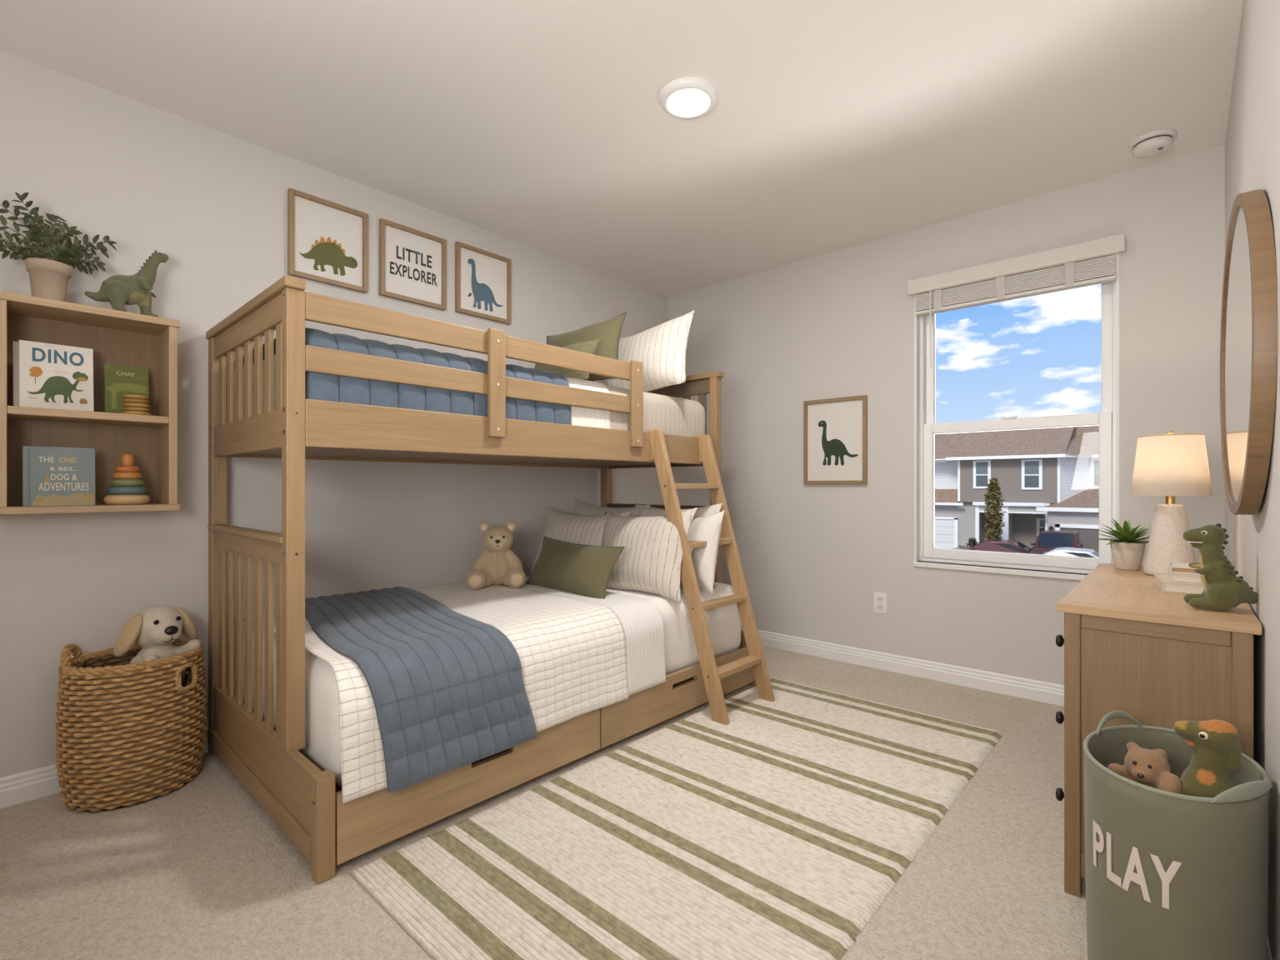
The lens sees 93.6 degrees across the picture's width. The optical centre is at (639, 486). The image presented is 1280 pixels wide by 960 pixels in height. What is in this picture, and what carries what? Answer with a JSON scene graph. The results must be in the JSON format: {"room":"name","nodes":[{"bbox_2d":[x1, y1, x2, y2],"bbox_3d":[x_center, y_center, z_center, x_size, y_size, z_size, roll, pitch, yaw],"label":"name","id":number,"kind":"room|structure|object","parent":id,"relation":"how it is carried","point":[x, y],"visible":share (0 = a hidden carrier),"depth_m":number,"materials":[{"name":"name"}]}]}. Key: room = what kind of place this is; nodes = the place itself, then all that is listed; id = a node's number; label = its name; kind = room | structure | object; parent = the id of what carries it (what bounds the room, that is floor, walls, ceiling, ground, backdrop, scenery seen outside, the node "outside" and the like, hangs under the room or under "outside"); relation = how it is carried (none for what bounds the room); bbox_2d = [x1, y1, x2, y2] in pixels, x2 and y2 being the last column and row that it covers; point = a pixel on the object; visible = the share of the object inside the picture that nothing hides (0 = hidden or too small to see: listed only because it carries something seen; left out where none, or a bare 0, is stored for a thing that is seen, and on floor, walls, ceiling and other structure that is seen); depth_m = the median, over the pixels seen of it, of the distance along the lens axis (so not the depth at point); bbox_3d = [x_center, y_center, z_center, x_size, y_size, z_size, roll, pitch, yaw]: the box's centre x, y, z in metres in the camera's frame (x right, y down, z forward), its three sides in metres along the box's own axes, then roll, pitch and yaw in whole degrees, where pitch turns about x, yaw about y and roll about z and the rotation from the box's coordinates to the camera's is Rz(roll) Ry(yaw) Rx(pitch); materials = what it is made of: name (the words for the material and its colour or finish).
{"room":"bedroom","nodes":[
{"label":"bedroom","id":0,"kind":"room"},
{"bbox_2d":[0,50,667,777],"bbox_3d":[-1.365,-0.187,2.802,0.120,2.440,4.878,0,0,42],"label":"wall","id":1,"kind":"structure","parent":0,"point":[147,178],"depth_m":2.33,"materials":[{"name":"paint"}]},
{"bbox_2d":[0,290,179,514],"bbox_3d":[-1.854,-0.250,2.009,0.213,0.668,0.469,0,0,42],"label":"wall shelf","id":2,"kind":"object","parent":1,"relation":"attached to","point":[115,337],"visible":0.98,"depth_m":2.06,"materials":[{"name":"brown wood"}]},
{"bbox_2d":[12,341,19,406],"bbox_3d":[-1.924,-0.349,1.923,0.033,0.213,0.116,0,0,42],"label":"picture book","id":3,"kind":"object","parent":2,"relation":"on","point":[16,359],"visible":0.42,"depth_m":1.88,"materials":[{"name":"paper"}]},
{"bbox_2d":[22,445,29,506],"bbox_3d":[-1.899,-0.033,1.948,0.020,0.190,0.145,0,0,42],"label":"picture book","id":4,"kind":"object","parent":2,"relation":"on","point":[25,448],"visible":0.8,"depth_m":1.90,"materials":[{"name":"paper"}]},
{"bbox_2d":[18,340,94,411],"bbox_3d":[-1.883,-0.351,1.940,0.035,0.217,0.172,0,0,42],"label":"picture book","id":5,"kind":"object","parent":2,"relation":"on","point":[52,376],"visible":0.87,"depth_m":1.93,"materials":[{"name":"paper"}]},
{"bbox_2d":[29,366,42,377],"bbox_3d":[-1.911,-0.363,1.899,0.001,0.035,0.032,-8,-5,42],"label":"tree","id":6,"kind":"object","parent":5,"relation":"on","point":[35,371],"depth_m":1.90,"materials":[{"name":"orange paper"}]},
{"bbox_2d":[0,191,116,301],"bbox_3d":[-1.918,-0.749,1.921,0.134,0.329,0.356,0,0,35],"label":"potted plant","id":7,"kind":"object","parent":2,"relation":"on","point":[48,277],"visible":0.94,"depth_m":1.91,"materials":[{"name":"green plant"}]},
{"bbox_2d":[29,445,94,506],"bbox_3d":[-1.871,-0.032,1.947,0.028,0.190,0.153,0,0,42],"label":"picture book","id":8,"kind":"object","parent":2,"relation":"on","point":[57,476],"visible":0.98,"depth_m":1.94,"materials":[{"name":"paper"}]},
{"bbox_2d":[104,363,149,413],"bbox_3d":[-1.803,-0.334,2.110,0.034,0.182,0.118,0,0,42],"label":"picture book","id":9,"kind":"object","parent":2,"relation":"on","point":[119,380],"visible":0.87,"depth_m":2.10,"materials":[{"name":"paper"}]},
{"bbox_2d":[85,250,169,317],"bbox_3d":[-1.756,-0.710,2.062,0.107,0.251,0.222,0,0,42],"label":"dinosaur","id":10,"kind":"object","parent":2,"relation":"on","point":[119,291],"visible":0.94,"depth_m":2.05,"materials":[{"name":"plastic"}]},
{"bbox_2d":[103,453,150,504],"bbox_3d":[-1.771,-0.026,2.075,0.124,0.177,0.124,0,0,42],"label":"stacking toy","id":11,"kind":"object","parent":2,"relation":"on","point":[127,488],"visible":1,"depth_m":2.04,"materials":[{"name":"multicoloured wood"}]},
{"bbox_2d":[120,394,150,415],"bbox_3d":[-1.746,-0.280,2.081,0.080,0.072,0.080,0,0,42],"label":"discs","id":12,"kind":"object","parent":2,"relation":"on","point":[137,404],"visible":0.9,"depth_m":2.05,"materials":[{"name":"brown"}]},
{"bbox_2d":[0,726,208,808],"bbox_3d":[-1.328,0.986,2.741,0.016,0.094,4.598,0,0,42],"label":"baseboard","id":13,"kind":"structure","parent":1,"relation":"attached to","point":[33,784],"depth_m":1.98,"materials":[{"name":"paint"}]},
{"bbox_2d":[287,187,368,293],"bbox_3d":[-1.382,-1.085,2.674,0.022,0.365,0.332,0,0,42],"label":"framed print","id":14,"kind":"object","parent":1,"relation":"attached to","point":[327,241],"visible":1,"depth_m":2.67,"materials":[{"name":"white paper"}]},
{"bbox_2d":[379,218,446,309],"bbox_3d":[-1.116,-1.089,2.969,0.022,0.360,0.340,0,0,42],"label":"framed print","id":15,"kind":"object","parent":1,"relation":"attached to","point":[412,262],"visible":1,"depth_m":2.96,"materials":[{"name":"white paper"}]},
{"bbox_2d":[455,240,510,324],"bbox_3d":[-0.848,-1.099,3.267,0.022,0.365,0.341,0,0,42],"label":"framed print","id":16,"kind":"object","parent":1,"relation":"attached to","point":[482,277],"visible":1,"depth_m":3.26,"materials":[{"name":"white paper"}]},
{"bbox_2d":[0,645,1087,959],"bbox_3d":[0.180,1.093,1.417,4.329,0.120,4.948,0,0,42],"label":"floor","id":17,"kind":"structure","parent":0,"point":[200,869],"depth_m":1.60,"materials":[{"name":"carpet"}]},
{"bbox_2d":[55,640,207,811],"bbox_3d":[-1.723,0.774,2.053,0.345,0.514,0.398,0,0,42],"label":"wicker basket","id":18,"kind":"object","parent":17,"relation":"on","point":[127,734],"visible":0.97,"depth_m":1.93,"materials":[{"name":"brown wicker"}]},
{"bbox_2d":[113,605,200,685],"bbox_3d":[-1.671,0.584,2.093,0.190,0.336,0.243,0,0,25],"label":"puppy","id":19,"kind":"object","parent":18,"relation":"in","point":[154,628],"visible":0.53,"depth_m":2.06},
{"bbox_2d":[205,275,756,884],"bbox_3d":[-0.529,0.203,2.732,1.150,1.660,2.161,0,0,43],"label":"bunk bed","id":20,"kind":"object","parent":17,"relation":"on","point":[305,801],"visible":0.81,"depth_m":2.02,"materials":[{"name":"brown wood"}]},
{"bbox_2d":[234,354,704,437],"bbox_3d":[-0.615,-0.319,2.813,0.851,0.300,2.027,0,0,43],"label":"mattress","id":21,"kind":"object","parent":20,"relation":"on","point":[672,415],"visible":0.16,"depth_m":2.98,"materials":[{"name":"fabric"}]},
{"bbox_2d":[234,327,571,424],"bbox_3d":[-0.945,-0.359,2.437,0.862,0.284,1.037,0,0,43],"label":"quilt","id":22,"kind":"object","parent":21,"relation":"on","point":[322,387],"visible":0.46,"depth_m":2.03,"materials":[{"name":"fabric"}]},
{"bbox_2d":[546,311,626,381],"bbox_3d":[-0.298,-0.657,3.018,0.542,0.408,0.187,0,0,31],"label":"cushion","id":23,"kind":"object","parent":21,"relation":"on","point":[608,332],"visible":0.48,"depth_m":2.93,"materials":[{"name":"fabric"}]},
{"bbox_2d":[565,377,610,429],"bbox_3d":[-0.529,-0.352,2.895,0.856,0.270,0.243,0,0,41],"label":"sheet","id":24,"kind":"object","parent":21,"relation":"on","point":[585,417],"visible":0.23,"depth_m":2.62,"materials":[{"name":"fabric"}]},
{"bbox_2d":[534,338,599,379],"bbox_3d":[-0.370,-0.579,2.859,0.403,0.214,0.144,0,0,34],"label":"cushion","id":25,"kind":"object","parent":24,"relation":"on","point":[589,347],"visible":0.32,"depth_m":2.77,"materials":[{"name":"fabric"}]},
{"bbox_2d":[598,310,694,392],"bbox_3d":[0.005,-0.667,3.229,0.707,0.486,0.218,0,0,40],"label":"pillow","id":26,"kind":"object","parent":21,"relation":"on","point":[662,348],"visible":0.57,"depth_m":3.07,"materials":[{"name":"fabric"}]},
{"bbox_2d":[243,576,740,786],"bbox_3d":[-0.533,0.689,2.741,1.108,0.375,2.013,0,0,43],"label":"mattress","id":27,"kind":"object","parent":20,"relation":"on","point":[322,747],"visible":0.13,"depth_m":2.25,"materials":[{"name":"fabric"}]},
{"bbox_2d":[305,586,537,793],"bbox_3d":[-0.935,0.657,2.243,0.579,0.380,1.208,0,0,-43],"label":"quilt","id":28,"kind":"object","parent":27,"relation":"on","point":[447,687],"visible":0.98,"depth_m":1.86,"materials":[{"name":"fabric"}]},
{"bbox_2d":[234,581,628,803],"bbox_3d":[-0.826,0.660,2.374,1.186,0.351,1.113,0,0,43],"label":"coverlet","id":29,"kind":"object","parent":27,"relation":"on","point":[572,652],"visible":0.44,"depth_m":2.17,"materials":[{"name":"fabric"}]},
{"bbox_2d":[465,520,525,589],"bbox_3d":[-0.703,0.331,2.937,0.280,0.318,0.232,0,0,-13],"label":"teddy bear","id":30,"kind":"object","parent":29,"relation":"on","point":[497,564],"visible":1,"depth_m":2.93},
{"bbox_2d":[527,506,630,576],"bbox_3d":[-0.342,0.318,3.236,0.630,0.409,0.202,0,0,36],"label":"pillow","id":31,"kind":"object","parent":27,"relation":"on","point":[582,529],"visible":0.43,"depth_m":3.20,"materials":[{"name":"fabric"}]},
{"bbox_2d":[500,577,665,695],"bbox_3d":[-0.370,0.658,2.866,1.150,0.339,0.252,0,0,44],"label":"sheet","id":32,"kind":"object","parent":27,"relation":"on","point":[642,623],"visible":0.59,"depth_m":2.50,"materials":[{"name":"fabric"}]},
{"bbox_2d":[525,536,624,599],"bbox_3d":[-0.328,0.388,2.870,0.172,0.260,0.607,0,0,-44],"label":"cushion","id":33,"kind":"object","parent":32,"relation":"on","point":[584,570],"visible":0.89,"depth_m":2.76,"materials":[{"name":"fabric"}]},
{"bbox_2d":[574,499,650,516],"bbox_3d":[-0.204,0.298,3.503,0.626,0.442,0.186,0,0,44],"label":"pillow","id":34,"kind":"object","parent":27,"relation":"on","point":[581,507],"visible":0.15,"depth_m":3.52,"materials":[{"name":"fabric"}]},
{"bbox_2d":[600,507,697,602],"bbox_3d":[-0.004,0.320,2.910,0.642,0.450,0.207,0,0,43],"label":"pillow","id":35,"kind":"object","parent":27,"relation":"on","point":[650,559],"visible":0.8,"depth_m":2.79,"materials":[{"name":"fabric"}]},
{"bbox_2d":[634,502,722,589],"bbox_3d":[0.171,0.298,3.187,0.611,0.435,0.182,0,0,45],"label":"pillow","id":36,"kind":"object","parent":27,"relation":"on","point":[707,511],"visible":0.12,"depth_m":3.14,"materials":[{"name":"fabric"}]},
{"bbox_2d":[680,510,724,594],"bbox_3d":[0.270,0.315,2.970,0.159,0.409,0.404,0,0,-27],"label":"pillow","id":37,"kind":"object","parent":27,"relation":"on","point":[708,528],"visible":0.41,"depth_m":2.84,"materials":[{"name":"fabric"}]},
{"bbox_2d":[647,429,774,724],"bbox_3d":[0.340,0.375,2.870,0.454,1.290,0.411,0,0,43],"label":"ladder","id":38,"kind":"object","parent":20,"relation":"attached to","point":[712,675],"visible":0.98,"depth_m":2.82,"materials":[{"name":"brown wood"}]},
{"bbox_2d":[349,677,1003,959],"bbox_3d":[0.368,1.026,2.050,1.109,0.012,2.202,0,0,42],"label":"rug","id":39,"kind":"object","parent":17,"relation":"on","point":[778,831],"visible":0.99,"depth_m":1.71,"materials":[{"name":"beige fabric"}]},
{"bbox_2d":[1055,563,1262,896],"bbox_3d":[1.561,0.665,1.821,0.378,0.735,1.088,0,0,42],"label":"dresser","id":40,"kind":"object","parent":17,"relation":"on","point":[1135,647],"visible":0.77,"depth_m":1.45,"materials":[{"name":"brown wood"}]},
{"bbox_2d":[1094,518,1150,570],"bbox_3d":[1.751,0.206,2.164,0.188,0.182,0.197,0,0,7],"label":"potted plant","id":41,"kind":"object","parent":40,"relation":"on","point":[1127,552],"visible":0.95,"depth_m":2.13,"materials":[{"name":"green plant"}]},
{"bbox_2d":[1130,430,1212,575],"bbox_3d":[1.774,0.056,2.009,0.206,0.483,0.206,0,0,42],"label":"table lamp","id":42,"kind":"object","parent":40,"relation":"on","point":[1171,464],"visible":0.91,"depth_m":1.96,"materials":[{"name":"white"}]},
{"bbox_2d":[1154,574,1204,594],"bbox_3d":[1.585,0.284,1.749,0.116,0.027,0.190,0,0,35],"label":"book","id":43,"kind":"object","parent":40,"relation":"on","point":[1163,582],"visible":0.66,"depth_m":1.69,"materials":[{"name":"beige paper"}]},
{"bbox_2d":[1167,567,1202,583],"bbox_3d":[1.599,0.259,1.750,0.086,0.023,0.150,0,0,39],"label":"book","id":44,"kind":"object","parent":43,"relation":"on","point":[1195,578],"visible":0.59,"depth_m":1.70,"materials":[{"name":"beige paper"}]},
{"bbox_2d":[1169,561,1199,574],"bbox_3d":[1.602,0.239,1.753,0.083,0.018,0.140,0,0,41],"label":"book","id":45,"kind":"object","parent":44,"relation":"on","point":[1176,567],"visible":0.69,"depth_m":1.72,"materials":[{"name":"beige paper"}]},
{"bbox_2d":[1182,523,1258,610],"bbox_3d":[1.405,0.193,1.450,0.094,0.207,0.145,0,0,-42],"label":"dinosaur","id":46,"kind":"object","parent":40,"relation":"on","point":[1223,591],"visible":0.99,"depth_m":1.44,"materials":[{"name":"fabric"}]},
{"bbox_2d":[1083,710,1272,959],"bbox_3d":[1.078,0.770,1.218,0.388,0.517,0.282,0,0,-42],"label":"storage basket","id":47,"kind":"object","parent":17,"relation":"on","point":[1169,876],"visible":0.91,"depth_m":1.09,"materials":[{"name":"fabric"}]},
{"bbox_2d":[1106,741,1181,794],"bbox_3d":[1.065,0.696,1.268,0.179,0.297,0.127,0,0,-42],"label":"plush bear","id":48,"kind":"object","parent":47,"relation":"on","point":[1152,768],"visible":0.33,"depth_m":1.24},
{"bbox_2d":[1173,719,1241,797],"bbox_3d":[1.134,0.651,1.196,0.123,0.379,0.129,0,0,-39],"label":"dinosaur","id":49,"kind":"object","parent":47,"relation":"on","point":[1215,744],"visible":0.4,"depth_m":1.18,"materials":[{"name":"fabric"}]},
{"bbox_2d":[0,0,1243,296],"bbox_3d":[0.180,-1.467,1.417,4.329,0.120,4.948,0,0,42],"label":"ceiling","id":50,"kind":"structure","parent":0,"point":[543,125],"depth_m":2.19,"materials":[{"name":"paint"}]},
{"bbox_2d":[659,76,717,119],"bbox_3d":[0.175,-1.394,2.167,0.210,0.026,0.210,0,0,42],"label":"recessed light","id":51,"kind":"object","parent":50,"relation":"in","point":[687,97],"visible":1,"depth_m":2.14,"materials":[{"name":"white plastic"}]},
{"bbox_2d":[667,89,709,113],"bbox_3d":[0.175,-1.389,2.167,0.153,0.009,0.153,0,0,42],"label":"diffuser","id":52,"kind":"object","parent":51,"relation":"attached to","point":[679,101],"depth_m":2.16,"materials":[{"name":"white plastic"}]},
{"bbox_2d":[1128,129,1177,158],"bbox_3d":[2.078,-1.379,2.435,0.150,0.056,0.150,0,0,42],"label":"smoke detector","id":53,"kind":"object","parent":50,"relation":"attached to","point":[1153,143],"visible":1,"depth_m":2.40,"materials":[{"name":"white plastic"}]},
{"bbox_2d":[667,145,1224,684],"bbox_3d":[1.360,-0.187,3.523,3.204,2.440,0.160,0,0,42],"label":"wall","id":54,"kind":"structure","parent":0,"point":[840,323],"depth_m":3.33,"materials":[{"name":"paint"}]},
{"bbox_2d":[803,395,867,484],"bbox_3d":[1.159,-0.270,3.579,0.388,0.512,0.022,0,0,42],"label":"framed print","id":55,"kind":"object","parent":54,"relation":"attached to","point":[835,430],"visible":1,"depth_m":3.57,"materials":[{"name":"white paper"}]},
{"bbox_2d":[873,592,886,614],"bbox_3d":[1.363,0.661,3.407,0.076,0.116,0.009,0,0,42],"label":"wall outlet","id":56,"kind":"object","parent":54,"relation":"attached to","point":[879,599],"visible":1,"depth_m":3.40,"materials":[{"name":"white plastic"}]},
{"bbox_2d":[876,604,883,609],"bbox_3d":[1.361,0.683,3.405,0.034,0.032,0.003,0,0,42],"label":"socket","id":57,"kind":"object","parent":56,"relation":"attached to","point":[879,607],"depth_m":3.40,"materials":[{"name":"grey plastic"}]},
{"bbox_2d":[876,595,883,602],"bbox_3d":[1.361,0.639,3.405,0.034,0.032,0.003,0,0,42],"label":"socket","id":58,"kind":"object","parent":56,"relation":"attached to","point":[879,598],"depth_m":3.40,"materials":[{"name":"grey plastic"}]},
{"bbox_2d":[740,626,1064,706],"bbox_3d":[1.301,0.986,3.458,2.964,0.094,0.016,0,0,42],"label":"baseboard","id":59,"kind":"structure","parent":54,"relation":"attached to","point":[1040,691],"depth_m":3.24,"materials":[{"name":"paint"}]},
{"bbox_2d":[913,255,1119,580],"bbox_3d":[1.873,-0.308,3.044,0.879,1.487,0.165,0,0,42],"label":"window","id":60,"kind":"structure","parent":54,"relation":"in","point":[925,425],"depth_m":3.00,"materials":[{"name":"white plastic"}]},
{"bbox_2d":[906,233,1124,368],"bbox_3d":[1.817,-0.873,2.981,0.924,0.492,0.074,0,0,42],"label":"window blind","id":61,"kind":"object","parent":60,"relation":"attached to","point":[1091,262],"visible":1,"depth_m":2.92,"materials":[{"name":"white"}]},
{"bbox_2d":[1225,0,1279,959],"bbox_3d":[1.560,-0.187,1.440,0.120,2.440,2.988,0,0,42],"label":"wall","id":62,"kind":"structure","parent":0,"point":[1252,135],"depth_m":1.33,"materials":[{"name":"paint"}]},
{"bbox_2d":[1220,189,1277,514],"bbox_3d":[1.419,-0.302,1.413,0.032,0.736,0.736,0,0,40],"label":"round mirror","id":63,"kind":"object","parent":62,"relation":"attached to","point":[1248,334],"visible":1,"depth_m":1.25,"materials":[{"name":"brown wood"}]},
{"bbox_2d":[1223,205,1251,503],"bbox_3d":[1.416,-0.302,1.416,0.015,0.685,0.685,0,0,40],"label":"mirror glass","id":64,"kind":"object","parent":63,"relation":"attached to","point":[1237,262],"depth_m":1.39,"materials":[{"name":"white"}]},
{"bbox_2d":[1266,933,1272,959],"bbox_3d":[1.455,0.986,1.427,0.016,0.094,2.828,0,0,42],"label":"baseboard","id":65,"kind":"structure","parent":62,"relation":"attached to","point":[1268,952],"depth_m":1.21,"materials":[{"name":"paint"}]},
{"label":"outside","id":66,"kind":"structure","parent":0,"visible":0},
{"bbox_3d":[24.335,4.283,41.971,100.000,0.300,85.052,0,0,42],"label":"ground","id":67,"kind":"structure","parent":66,"visible":0},
{"bbox_2d":[965,537,979,546],"bbox_3d":[19.177,3.547,34.640,0.974,1.360,0.916,0,0,42],"label":"shrub","id":68,"kind":"object","parent":67,"relation":"on","point":[972,542],"visible":0.39,"depth_m":34.59,"materials":[{"name":"green plant"}]},
{"bbox_2d":[983,475,1006,539],"bbox_3d":[20.032,1.761,33.941,1.199,4.744,1.238,0,0,25],"label":"young tree","id":69,"kind":"object","parent":67,"relation":"on","point":[993,490],"visible":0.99,"depth_m":33.77,"materials":[{"name":"green plant"}]},
{"bbox_2d":[951,539,1044,554],"bbox_3d":[18.335,3.448,31.127,4.215,1.390,2.070,0,0,42],"label":"parked car","id":70,"kind":"object","parent":67,"relation":"on","point":[992,545],"visible":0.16,"depth_m":30.35,"materials":[{"name":"red metal"}]},
{"bbox_2d":[934,425,1099,552],"bbox_3d":[26.274,-0.067,37.400,25.000,8.400,9.250,0,0,42],"label":"townhouse","id":71,"kind":"structure","parent":67,"relation":"on","point":[1048,478],"depth_m":36.72,"materials":[{"name":"grey"}]},
{"bbox_2d":[1030,530,1083,553],"bbox_3d":[22.353,3.278,32.148,2.170,1.730,4.215,0,0,42],"label":"parked car","id":72,"kind":"object","parent":67,"relation":"on","point":[1047,540],"visible":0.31,"depth_m":31.62,"materials":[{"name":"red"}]},
{"bbox_2d":[1043,546,1099,558],"bbox_3d":[19.114,3.458,27.061,4.315,1.370,2.100,0,0,42],"label":"parked car","id":73,"kind":"object","parent":67,"relation":"on","point":[1071,552],"visible":0.04,"depth_m":26.36,"materials":[{"name":"grey metal"}]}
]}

